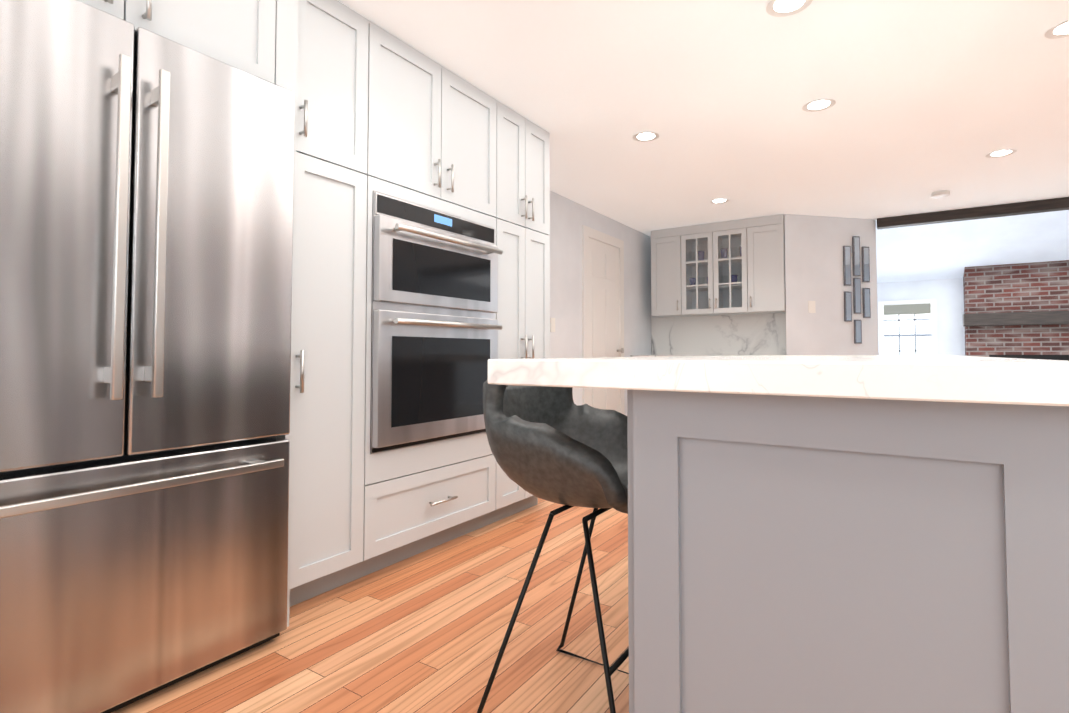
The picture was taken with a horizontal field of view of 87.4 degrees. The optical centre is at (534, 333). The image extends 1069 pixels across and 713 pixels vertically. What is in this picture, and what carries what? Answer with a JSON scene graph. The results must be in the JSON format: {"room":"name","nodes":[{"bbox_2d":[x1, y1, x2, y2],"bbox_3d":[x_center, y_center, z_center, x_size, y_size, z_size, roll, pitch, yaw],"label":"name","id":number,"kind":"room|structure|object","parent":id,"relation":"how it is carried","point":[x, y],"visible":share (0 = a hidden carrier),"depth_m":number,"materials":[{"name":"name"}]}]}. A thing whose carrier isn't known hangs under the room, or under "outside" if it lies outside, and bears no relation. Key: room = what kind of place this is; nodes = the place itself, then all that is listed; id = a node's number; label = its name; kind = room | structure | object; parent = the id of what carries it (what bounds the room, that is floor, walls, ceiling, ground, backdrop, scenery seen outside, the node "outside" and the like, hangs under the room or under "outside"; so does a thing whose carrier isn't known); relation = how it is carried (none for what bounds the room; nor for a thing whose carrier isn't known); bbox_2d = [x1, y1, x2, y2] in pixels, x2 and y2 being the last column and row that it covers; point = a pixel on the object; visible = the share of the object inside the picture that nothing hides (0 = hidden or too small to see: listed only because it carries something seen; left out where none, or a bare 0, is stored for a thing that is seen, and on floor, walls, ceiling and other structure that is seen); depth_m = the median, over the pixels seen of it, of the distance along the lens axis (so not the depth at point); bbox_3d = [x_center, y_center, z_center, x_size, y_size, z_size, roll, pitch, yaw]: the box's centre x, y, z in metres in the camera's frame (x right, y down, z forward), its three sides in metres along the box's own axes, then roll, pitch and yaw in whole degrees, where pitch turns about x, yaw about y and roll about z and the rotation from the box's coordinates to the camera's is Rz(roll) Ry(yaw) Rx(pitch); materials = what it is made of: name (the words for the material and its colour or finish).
{"room":"kitchen","nodes":[
{"label":"kitchen","id":0,"kind":"room"},
{"bbox_2d":[111,498,628,712],"bbox_3d":[1.353,0.999,1.423,5.750,0.050,8.020,-1,-2,33],"label":"floor","id":1,"kind":"structure","parent":0,"point":[424,631],"depth_m":1.81,"materials":[{"name":"brown wood"}]},
{"bbox_2d":[0,0,294,712],"bbox_3d":[-1.328,0.081,1.629,0.797,1.798,0.924,-1,-2,33],"label":"refrigerator","id":2,"kind":"object","parent":1,"relation":"on","point":[146,210],"visible":1,"depth_m":1.45,"materials":[{"name":"grey metal"}]},
{"bbox_2d":[276,0,381,626],"bbox_3d":[-1.030,-0.139,2.256,0.685,2.282,0.370,-1,-2,33],"label":"tall cabinet","id":3,"kind":"object","parent":1,"relation":"on","point":[378,108],"depth_m":2.12,"materials":[{"name":"white wood"}]},
{"bbox_2d":[374,29,505,571],"bbox_3d":[-0.708,-0.121,2.780,0.646,2.282,0.982,-1,-2,33],"label":"tall cabinet","id":4,"kind":"object","parent":1,"relation":"on","point":[442,146],"depth_m":2.61,"materials":[{"name":"white wood"}]},
{"bbox_2d":[370,191,502,452],"bbox_3d":[-0.404,-0.041,2.578,0.117,1.063,0.804,-1,-2,33],"label":"double oven","id":5,"kind":"object","parent":4,"relation":"in","point":[435,327],"visible":0.94,"depth_m":2.48,"materials":[{"name":"silver metal"}]},
{"bbox_2d":[506,106,549,516],"bbox_3d":[-0.323,-0.101,3.365,0.646,2.282,0.541,-1,-2,33],"label":"tall cabinet","id":6,"kind":"object","parent":1,"relation":"on","point":[527,143],"depth_m":3.21,"materials":[{"name":"white wood"}]},
{"bbox_2d":[477,379,628,712],"bbox_3d":[0.114,0.541,1.476,0.484,0.862,0.458,-1,-2,33],"label":"stool","id":7,"kind":"object","parent":1,"relation":"on","point":[557,445],"visible":0.75,"depth_m":1.37,"materials":[{"name":"leather"}]},
{"bbox_2d":[630,214,786,356],"bbox_3d":[1.812,-0.016,5.844,1.490,2.282,0.658,-1,-2,33],"label":"bar cabinet","id":8,"kind":"object","parent":1,"relation":"on","point":[718,288],"visible":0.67,"depth_m":5.94,"materials":[{"name":"white wood"}]},
{"bbox_2d":[627,391,1068,712],"bbox_3d":[1.143,0.560,1.911,0.679,0.860,2.548,-1,-2,33],"label":"kitchen island","id":9,"kind":"object","parent":1,"relation":"on","point":[848,533],"depth_m":0.86,"materials":[{"name":"grey wood"}]},
{"bbox_2d":[488,355,1068,410],"bbox_3d":[1.027,0.107,2.003,0.960,0.052,2.640,-1,-2,33],"label":"island countertop","id":10,"kind":"structure","parent":9,"relation":"on","point":[973,381],"depth_m":0.85,"materials":[{"name":"white stone"}]},
{"bbox_2d":[548,190,651,415],"bbox_3d":[-0.914,-0.113,3.156,0.100,2.290,8.360,-1,-2,33],"label":"wall","id":11,"kind":"structure","parent":0,"point":[569,218],"depth_m":5.08,"materials":[{"name":"paint"}]},
{"bbox_2d":[78,0,297,99],"bbox_3d":[-1.395,-1.064,1.730,0.686,0.470,0.963,-1,-2,33],"label":"upper cabinet","id":12,"kind":"object","parent":11,"relation":"attached to","point":[258,38],"depth_m":1.78,"materials":[{"name":"white wood"}]},
{"bbox_2d":[550,318,554,331],"bbox_3d":[0.152,-0.075,4.677,0.006,0.120,0.075,-1,-2,33],"label":"switch plate","id":13,"kind":"object","parent":11,"relation":"attached to","point":[552,320],"depth_m":4.67,"materials":[{"name":"white plastic"}]},
{"bbox_2d":[582,225,624,414],"bbox_3d":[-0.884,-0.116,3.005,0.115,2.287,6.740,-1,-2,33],"label":"door","id":14,"kind":"structure","parent":11,"relation":"attached to","point":[602,294],"depth_m":5.45,"materials":[{"name":"white wood"}]},
{"bbox_2d":[338,0,1068,236],"bbox_3d":[1.562,-1.324,1.820,5.750,0.040,8.780,-1,-2,33],"label":"ceiling","id":15,"kind":"structure","parent":0,"point":[929,97],"depth_m":2.97,"materials":[{"name":"paint"}]},
{"bbox_2d":[632,132,659,141],"bbox_3d":[0.701,-1.241,3.521,0.168,0.003,0.168,-1,-2,24],"label":"recessed light","id":16,"kind":"object","parent":15,"relation":"in","point":[647,136],"depth_m":3.52,"materials":[{"name":"white"}]},
{"bbox_2d":[710,199,729,203],"bbox_3d":[1.657,-1.190,5.010,0.168,0.003,0.168,-1,-2,24],"label":"recessed light","id":17,"kind":"object","parent":15,"relation":"in","point":[715,201],"depth_m":5.03,"materials":[{"name":"white"}]},
{"bbox_2d":[766,0,812,16],"bbox_3d":[0.993,-1.287,2.181,0.168,0.003,0.168,-1,-2,24],"label":"recessed light","id":18,"kind":"object","parent":15,"relation":"in","point":[784,8],"depth_m":2.21,"materials":[{"name":"white"}]},
{"bbox_2d":[802,99,835,111],"bbox_3d":[1.562,-1.256,3.075,0.168,0.003,0.168,-1,-2,24],"label":"recessed light","id":19,"kind":"object","parent":15,"relation":"in","point":[820,105],"depth_m":3.08,"materials":[{"name":"white"}]},
{"bbox_2d":[931,190,949,197],"bbox_3d":[3.450,-1.185,4.752,0.130,0.034,0.130,-1,-2,33],"label":"smoke detector","id":20,"kind":"object","parent":15,"relation":"attached to","point":[941,194],"visible":1,"depth_m":4.72,"materials":[{"name":"white plastic"}]},
{"bbox_2d":[877,197,1068,229],"bbox_3d":[4.875,-1.153,4.808,3.300,0.093,0.120,-1,-2,33],"label":"ceiling beam","id":21,"kind":"structure","parent":15,"relation":"attached to","point":[1029,207],"depth_m":5.24,"materials":[{"name":"brown wood"}]},
{"bbox_2d":[985,149,1016,157],"bbox_3d":[3.181,-1.231,3.817,0.168,0.003,0.168,-1,-2,24],"label":"recessed light","id":22,"kind":"object","parent":15,"relation":"in","point":[1001,153],"depth_m":3.82,"materials":[{"name":"white plastic"}]},
{"bbox_2d":[1044,20,1068,38],"bbox_3d":[2.245,-1.282,2.339,0.168,0.003,0.168,-1,-2,24],"label":"recessed light","id":23,"kind":"object","parent":15,"relation":"in","point":[1064,29],"depth_m":2.37,"materials":[{"name":"white"}]},
{"bbox_2d":[784,214,877,354],"bbox_3d":[3.004,-0.028,5.617,0.738,2.290,0.900,-1,-2,33],"label":"wall","id":24,"kind":"structure","parent":0,"point":[814,245],"depth_m":5.55,"materials":[{"name":"paint"}]},
{"bbox_2d":[808,301,815,312],"bbox_3d":[2.731,-0.267,5.510,0.080,0.120,0.007,0,-2,-12],"label":"switch plate","id":25,"kind":"object","parent":24,"relation":"attached to","point":[811,307],"depth_m":5.51,"materials":[{"name":"white plastic"}]},
{"bbox_2d":[843,236,870,343],"bbox_3d":[3.240,-0.443,5.621,0.300,1.080,0.018,0,-2,-12],"label":"mirror","id":26,"kind":"object","parent":24,"relation":"attached to","point":[856,285],"visible":0.98,"depth_m":5.61,"materials":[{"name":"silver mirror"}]},
{"bbox_2d":[877,278,964,355],"bbox_3d":[7.252,0.124,8.757,3.912,2.200,0.100,-1,-2,33],"label":"wall","id":27,"kind":"structure","parent":0,"point":[947,295],"depth_m":9.11,"materials":[{"name":"paint"}]},
{"bbox_2d":[878,299,937,355],"bbox_3d":[6.223,0.025,9.342,0.850,1.180,0.050,-1,-2,33],"label":"living room window","id":28,"kind":"structure","parent":27,"relation":"in","point":[907,327],"depth_m":9.35,"materials":[{"name":"white glass"}]},
{"bbox_2d":[876,210,1068,282],"bbox_3d":[5.974,-1.571,6.949,4.000,1.305,4.620,-1,-2,33],"label":"ceiling","id":29,"kind":"structure","parent":0,"point":[948,250],"depth_m":8.31,"materials":[{"name":"paint"}]},
{"bbox_3d":[5.034,1.188,7.018,5.750,0.056,5.380,-1,-2,33],"label":"floor carpet","id":30,"kind":"object","parent":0,"visible":0},
{"bbox_2d":[963,260,1068,360],"bbox_3d":[7.674,0.067,8.152,2.280,2.262,0.440,-1,-2,33],"label":"fireplace","id":31,"kind":"object","parent":30,"relation":"on","point":[1019,310],"visible":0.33,"depth_m":8.36,"materials":[{"name":"brick"}]}
]}

